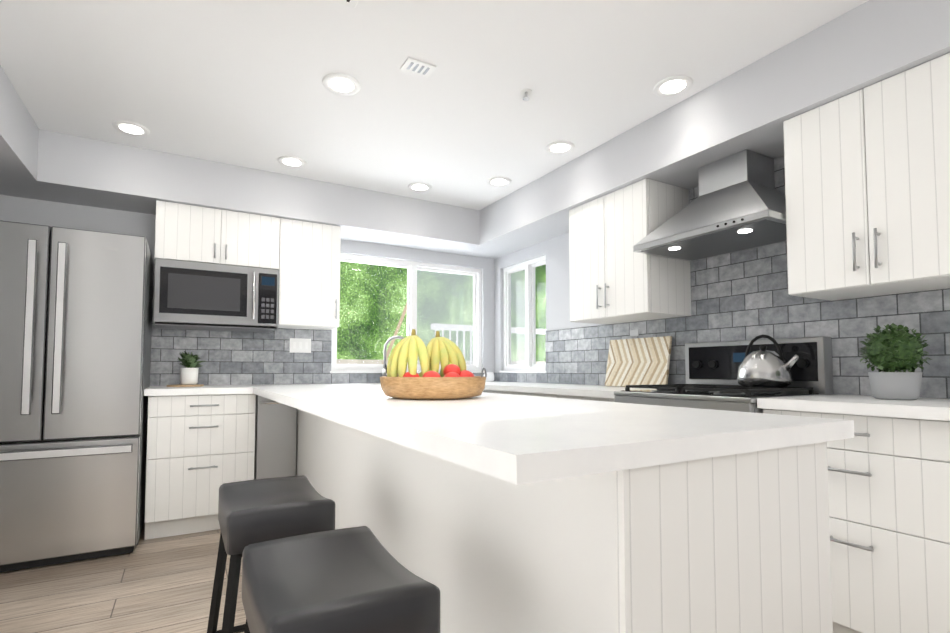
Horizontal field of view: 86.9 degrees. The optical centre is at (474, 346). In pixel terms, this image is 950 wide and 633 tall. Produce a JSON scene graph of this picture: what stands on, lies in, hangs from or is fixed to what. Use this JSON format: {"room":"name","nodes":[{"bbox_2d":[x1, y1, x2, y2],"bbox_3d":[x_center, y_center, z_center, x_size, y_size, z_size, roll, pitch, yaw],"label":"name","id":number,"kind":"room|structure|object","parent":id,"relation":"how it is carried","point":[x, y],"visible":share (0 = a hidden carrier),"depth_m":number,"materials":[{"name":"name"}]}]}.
{"room":"kitchen","nodes":[
{"label":"kitchen","id":0,"kind":"room"},
{"bbox_2d":[0,523,245,632],"bbox_3d":[0.245,1.117,0.775,4.290,0.100,7.440,2,-3,-30],"label":"floor","id":1,"kind":"structure","parent":0,"point":[161,585],"depth_m":2.32,"materials":[{"name":"brown wood"}]},
{"bbox_2d":[0,220,153,571],"bbox_3d":[-2.430,0.272,2.931,0.850,1.790,0.852,2,-3,-30],"label":"fridge","id":2,"kind":"object","parent":1,"relation":"on","point":[75,329],"visible":1,"depth_m":2.67,"materials":[{"name":"silver metal"}]},
{"bbox_2d":[144,394,255,539],"bbox_3d":[-1.840,0.751,3.377,0.598,0.870,0.634,2,-3,-30],"label":"drawers","id":3,"kind":"object","parent":1,"relation":"on","point":[200,450],"visible":0.92,"depth_m":3.12,"materials":[{"name":"white wood"}]},
{"bbox_2d":[144,385,247,395],"bbox_3d":[-1.869,0.294,3.384,0.570,0.040,0.633,2,-3,-30],"label":"countertop","id":4,"kind":"structure","parent":3,"relation":"on","point":[206,389],"depth_m":3.13,"materials":[{"name":"white stone"}]},
{"bbox_2d":[167,384,203,386],"bbox_3d":[-1.976,0.269,3.425,0.220,0.012,0.220,2,-3,-30],"label":"board","id":5,"kind":"object","parent":4,"relation":"on","point":[181,385],"visible":0.81,"depth_m":3.34,"materials":[{"name":"brown wood"}]},
{"bbox_2d":[177,351,203,384],"bbox_3d":[-1.954,0.146,3.463,0.180,0.236,0.170,2,-3,-30],"label":"plant","id":6,"kind":"object","parent":5,"relation":"on","point":[189,372],"visible":1,"depth_m":3.41,"materials":[{"name":"green plant"}]},
{"bbox_2d":[207,475,334,632],"bbox_3d":[-0.678,0.797,1.677,0.381,0.626,0.491,2,-3,-30],"label":"stool","id":7,"kind":"object","parent":1,"relation":"on","point":[257,511],"visible":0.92,"depth_m":1.54,"materials":[{"name":"grey leather"}]},
{"bbox_2d":[254,395,296,479],"bbox_3d":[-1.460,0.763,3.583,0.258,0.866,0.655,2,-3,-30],"label":"dishwasher","id":8,"kind":"object","parent":1,"relation":"on","point":[275,439],"visible":0.35,"depth_m":3.34,"materials":[{"name":"silver metal"}]},
{"bbox_2d":[296,409,297,475],"bbox_3d":[-1.133,0.772,3.820,0.538,0.870,0.576,2,-3,-30],"label":"base cabinet","id":9,"kind":"object","parent":1,"relation":"on","point":[297,443],"depth_m":3.44,"materials":[{"name":"white"}]},
{"bbox_2d":[242,526,439,632],"bbox_3d":[-0.304,0.768,1.051,0.381,0.626,0.491,2,-3,-30],"label":"stool","id":10,"kind":"object","parent":1,"relation":"on","point":[360,579],"visible":1,"depth_m":0.97,"materials":[{"name":"grey leather"}]},
{"bbox_2d":[483,390,506,393],"bbox_3d":[0.377,0.780,4.005,0.597,0.870,0.529,2,-3,-30],"label":"base cabinet","id":11,"kind":"object","parent":1,"relation":"on","point":[488,391],"depth_m":3.82,"materials":[{"name":"white"}]},
{"bbox_2d":[507,391,554,397],"bbox_3d":[0.642,0.759,3.547,0.597,0.870,0.530,2,-3,-30],"label":"base cabinet","id":12,"kind":"object","parent":1,"relation":"on","point":[508,392],"depth_m":3.41,"materials":[{"name":"white"}]},
{"bbox_2d":[484,381,654,396],"bbox_3d":[0.630,0.301,3.530,0.660,0.040,1.578,2,-3,-30],"label":"countertop","id":13,"kind":"structure","parent":12,"relation":"on","point":[601,391],"depth_m":3.27,"materials":[{"name":"white stone"}]},
{"bbox_2d":[483,372,493,381],"bbox_3d":[0.131,0.290,4.715,0.104,0.090,0.104,2,-3,-30],"label":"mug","id":14,"kind":"object","parent":13,"relation":"on","point":[490,377],"visible":0.83,"depth_m":4.67,"materials":[{"name":"white ceramic"}]},
{"bbox_2d":[605,336,671,386],"bbox_3d":[1.066,0.108,3.311,0.074,0.323,0.510,2,-3,-30],"label":"cutting board","id":15,"kind":"object","parent":13,"relation":"on","point":[640,361],"visible":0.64,"depth_m":3.28,"materials":[{"name":"beige wood"}]},
{"bbox_2d":[297,409,832,632],"bbox_3d":[-0.209,0.700,2.253,0.686,0.872,2.978,2,-3,-30],"label":"kitchen island","id":16,"kind":"object","parent":1,"relation":"on","point":[737,543],"visible":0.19,"depth_m":1.05,"materials":[{"name":"white wood"}]},
{"bbox_2d":[248,383,867,484],"bbox_3d":[-0.455,0.251,2.476,0.964,0.040,3.623,2,-3,-30],"label":"countertop","id":17,"kind":"structure","parent":16,"relation":"on","point":[517,439],"depth_m":1.04,"materials":[{"name":"white stone"}]},
{"bbox_2d":[382,336,403,375],"bbox_3d":[-0.671,0.113,4.310,0.233,0.406,0.158,2,-3,-30],"label":"faucet","id":18,"kind":"object","parent":17,"relation":"on","point":[384,371],"visible":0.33,"depth_m":4.30,"materials":[{"name":"silver metal"}]},
{"bbox_2d":[380,329,486,399],"bbox_3d":[-0.172,0.070,2.074,0.436,0.282,0.436,2,-3,-30],"label":"fruit bowl","id":19,"kind":"object","parent":17,"relation":"on","point":[454,379],"visible":1,"depth_m":1.96,"materials":[{"name":"yellow food"}]},
{"bbox_2d":[555,395,614,401],"bbox_3d":[0.913,0.737,3.080,0.597,0.870,0.551,2,-3,-30],"label":"base cabinet","id":20,"kind":"object","parent":1,"relation":"on","point":[560,396],"depth_m":2.95,"materials":[{"name":"white"}]},
{"bbox_2d":[614,336,832,412],"bbox_3d":[1.187,0.554,2.489,0.723,1.185,0.752,2,-3,-30],"label":"range","id":21,"kind":"object","parent":1,"relation":"on","point":[711,375],"visible":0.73,"depth_m":2.43,"materials":[{"name":"silver metal"}]},
{"bbox_2d":[737,335,798,386],"bbox_3d":[1.408,0.068,2.410,0.234,0.253,0.279,2,-3,-30],"label":"kettle","id":22,"kind":"object","parent":21,"relation":"on","point":[763,367],"visible":1,"depth_m":2.35,"materials":[{"name":"silver metal"}]},
{"bbox_2d":[763,409,949,632],"bbox_3d":[1.569,0.683,1.912,0.634,0.870,0.606,2,-3,-30],"label":"base cabinet","id":23,"kind":"object","parent":1,"relation":"on","point":[889,498],"visible":0.54,"depth_m":1.68,"materials":[{"name":"white wood"}]},
{"bbox_2d":[757,394,949,420],"bbox_3d":[1.576,0.226,1.924,0.633,0.040,0.630,2,-3,-30],"label":"countertop","id":24,"kind":"structure","parent":23,"relation":"on","point":[921,408],"depth_m":1.77,"materials":[{"name":"white stone"}]},
{"bbox_2d":[858,323,931,399],"bbox_3d":[1.635,0.058,1.962,0.233,0.298,0.223,2,-3,-30],"label":"topiary plant","id":25,"kind":"object","parent":24,"relation":"on","point":[892,350],"visible":1,"depth_m":1.91,"materials":[{"name":"green plant"}]},
{"bbox_2d":[0,195,494,384],"bbox_3d":[-1.589,-0.004,3.998,4.290,2.440,0.120,2,-3,-30],"label":"wall","id":26,"kind":"structure","parent":0,"point":[35,211],"depth_m":3.55,"materials":[{"name":"grey paint"}]},
{"bbox_2d":[154,200,279,269],"bbox_3d":[-1.825,-0.743,3.580,0.758,0.378,0.420,2,-3,-30],"label":"upper cabinet","id":27,"kind":"object","parent":26,"relation":"attached to","point":[185,232],"visible":0.98,"depth_m":3.41,"materials":[{"name":"white wood"}]},
{"bbox_2d":[153,258,278,332],"bbox_3d":[-1.812,-0.336,3.542,0.750,0.426,0.447,2,-3,-30],"label":"microwave","id":28,"kind":"object","parent":27,"relation":"attached to","point":[189,295],"visible":1,"depth_m":3.38,"materials":[{"name":"silver metal"}]},
{"bbox_2d":[278,218,340,329],"bbox_3d":[-1.305,-0.532,3.872,0.440,0.773,0.420,2,-3,-30],"label":"upper cabinet","id":29,"kind":"object","parent":26,"relation":"attached to","point":[309,275],"visible":0.98,"depth_m":3.72,"materials":[{"name":"white wood"}]},
{"bbox_2d":[150,323,483,385],"bbox_3d":[-1.054,0.091,4.228,2.871,0.439,0.008,2,-3,-30],"label":"wall tile","id":30,"kind":"structure","parent":26,"relation":"attached to","point":[238,358],"depth_m":3.83,"materials":[{"name":"tile"}]},
{"bbox_2d":[290,338,310,352],"bbox_3d":[-1.399,-0.005,4.022,0.165,0.115,0.010,2,-3,-30],"label":"switch plate","id":31,"kind":"object","parent":30,"relation":"attached to","point":[299,345],"visible":1,"depth_m":4.02,"materials":[{"name":"white plastic"}]},
{"bbox_2d":[330,253,484,372],"bbox_3d":[-0.578,-0.267,4.579,1.490,1.020,0.114,2,-3,-30],"label":"window","id":32,"kind":"structure","parent":26,"relation":"in","point":[412,267],"depth_m":4.69,"materials":[{"name":"white plastic"}]},
{"bbox_2d":[0,0,868,209],"bbox_3d":[0.245,-1.420,0.893,4.290,0.100,7.440,2,-3,-30],"label":"ceiling","id":33,"kind":"structure","parent":0,"point":[236,82],"depth_m":2.39,"materials":[{"name":"white paint"}]},
{"bbox_2d":[112,121,149,136],"bbox_3d":[-2.009,-1.270,2.934,0.184,0.010,0.184,2,-3,-30],"label":"recessed light","id":34,"kind":"object","parent":33,"relation":"in","point":[131,128],"visible":1,"depth_m":2.92,"materials":[{"name":"white plastic"}]},
{"bbox_2d":[278,156,305,167],"bbox_3d":[-1.240,-1.248,3.402,0.184,0.010,0.184,2,-3,-30],"label":"recessed light","id":35,"kind":"object","parent":33,"relation":"in","point":[292,161],"visible":0.94,"depth_m":3.39,"materials":[{"name":"white plastic"}]},
{"bbox_2d":[322,73,360,95],"bbox_3d":[-0.659,-1.291,2.480,0.184,0.010,0.184,2,-3,-30],"label":"recessed light","id":36,"kind":"object","parent":33,"relation":"in","point":[341,84],"visible":1,"depth_m":2.47,"materials":[{"name":"white plastic"}]},
{"bbox_2d":[332,0,358,7],"bbox_3d":[-0.615,-1.321,1.766,0.440,0.016,0.170,2,-3,-30],"label":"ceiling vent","id":37,"kind":"object","parent":33,"relation":"in","point":[351,3],"visible":0.93,"depth_m":1.91,"materials":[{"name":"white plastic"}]},
{"bbox_2d":[400,57,435,77],"bbox_3d":[-0.265,-1.298,2.338,0.140,0.009,0.100,2,-3,-30],"label":"ceiling vent","id":38,"kind":"object","parent":33,"relation":"attached to","point":[417,67],"visible":1,"depth_m":2.33,"materials":[{"name":"white plastic"}]},
{"bbox_2d":[408,182,431,191],"bbox_3d":[-0.427,-1.226,3.873,0.184,0.010,0.184,2,-3,-30],"label":"recessed light","id":39,"kind":"object","parent":33,"relation":"in","point":[419,187],"visible":0.98,"depth_m":3.87,"materials":[{"name":"white plastic"}]},
{"bbox_2d":[487,177,510,186],"bbox_3d":[0.181,-1.231,3.762,0.184,0.010,0.184,2,-3,-30],"label":"recessed light","id":40,"kind":"object","parent":33,"relation":"in","point":[499,181],"visible":0.98,"depth_m":3.75,"materials":[{"name":"white plastic"}]},
{"bbox_2d":[520,89,531,100],"bbox_3d":[0.260,-1.274,2.549,0.060,0.038,0.060,2,-3,-30],"label":"sprinkler","id":41,"kind":"object","parent":33,"relation":"attached to","point":[525,92],"visible":1,"depth_m":2.54,"materials":[{"name":"white plastic"}]},
{"bbox_2d":[545,141,574,154],"bbox_3d":[0.539,-1.258,3.185,0.184,0.010,0.184,2,-3,-30],"label":"recessed light","id":42,"kind":"object","parent":33,"relation":"in","point":[559,147],"visible":1,"depth_m":3.17,"materials":[{"name":"white plastic"}]},
{"bbox_2d":[653,75,692,96],"bbox_3d":[0.984,-1.290,2.496,0.184,0.010,0.184,2,-3,-30],"label":"recessed light","id":43,"kind":"object","parent":33,"relation":"in","point":[673,86],"visible":0.98,"depth_m":2.49,"materials":[{"name":"white plastic"}]},
{"bbox_2d":[0,0,949,258],"bbox_3d":[0.196,-1.211,0.970,4.048,0.309,6.999,2,-3,-30],"label":"soffit","id":44,"kind":"structure","parent":0,"point":[754,106],"depth_m":3.00,"materials":[{"name":"grey paint"}]},
{"bbox_2d":[494,233,949,398],"bbox_3d":[2.080,-0.105,1.826,0.120,2.440,7.320,2,-3,-30],"label":"wall","id":45,"kind":"structure","parent":0,"point":[555,250],"depth_m":4.23,"materials":[{"name":"grey paint"}]},
{"bbox_2d":[499,255,545,372],"bbox_3d":[0.465,-0.266,4.594,0.114,1.020,0.730,2,-3,-30],"label":"window","id":46,"kind":"structure","parent":45,"relation":"in","point":[529,365],"depth_m":4.63,"materials":[{"name":"white plastic"}]},
{"bbox_2d":[569,179,690,323],"bbox_3d":[0.961,-0.561,3.235,0.420,0.773,0.670,2,-3,-30],"label":"upper cabinet","id":47,"kind":"object","parent":45,"relation":"attached to","point":[614,278],"visible":1,"depth_m":3.03,"materials":[{"name":"white wood"}]},
{"bbox_2d":[633,149,786,260],"bbox_3d":[1.283,-0.752,2.606,0.504,0.448,0.752,2,-3,-30],"label":"range hood","id":48,"kind":"object","parent":45,"relation":"attached to","point":[738,204],"visible":0.9,"depth_m":2.54,"materials":[{"name":"silver metal"}]},
{"bbox_2d":[494,156,949,397],"bbox_3d":[1.100,-0.334,3.401,0.008,1.212,3.616,2,-3,-30],"label":"wall tile","id":49,"kind":"structure","parent":45,"relation":"attached to","point":[742,295],"depth_m":2.65,"materials":[{"name":"grey stone tile"},{"name":"grout"}]},
{"bbox_2d":[630,330,638,336],"bbox_3d":[1.081,-0.089,3.407,0.006,0.045,0.075,2,-3,-30],"label":"outlet","id":50,"kind":"object","parent":49,"relation":"attached to","point":[633,333],"visible":1,"depth_m":3.40,"materials":[{"name":"grey plastic"}]},
{"bbox_2d":[783,53,949,300],"bbox_3d":[1.662,-0.618,2.027,0.420,0.773,0.606,2,-3,-30],"label":"upper cabinet","id":51,"kind":"object","parent":45,"relation":"attached to","point":[867,183],"visible":1,"depth_m":1.93,"materials":[{"name":"white wood"}]},
{"label":"outside","id":52,"kind":"structure","parent":0,"visible":0},
{"bbox_2d":[337,261,545,364],"bbox_3d":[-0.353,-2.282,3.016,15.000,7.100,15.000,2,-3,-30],"label":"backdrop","id":53,"kind":"structure","parent":52,"point":[374,353],"depth_m":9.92,"materials":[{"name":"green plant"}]},
{"bbox_3d":[-0.672,1.336,4.397,22.000,0.100,24.000,2,-3,-30],"label":"ground","id":54,"kind":"structure","parent":52,"visible":0},
{"bbox_2d":[382,303,406,363],"bbox_3d":[-0.988,0.441,4.835,0.781,1.843,0.034,2,-3,-30],"label":"pole","id":55,"kind":"object","parent":54,"relation":"on","point":[396,333],"depth_m":4.97,"materials":[{"name":"brown wood"}]},
{"bbox_2d":[431,323,545,364],"bbox_3d":[1.817,0.182,5.721,2.820,2.430,4.900,2,-3,-30],"label":"railing","id":56,"kind":"object","parent":54,"relation":"on","point":[437,327],"depth_m":7.34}
]}

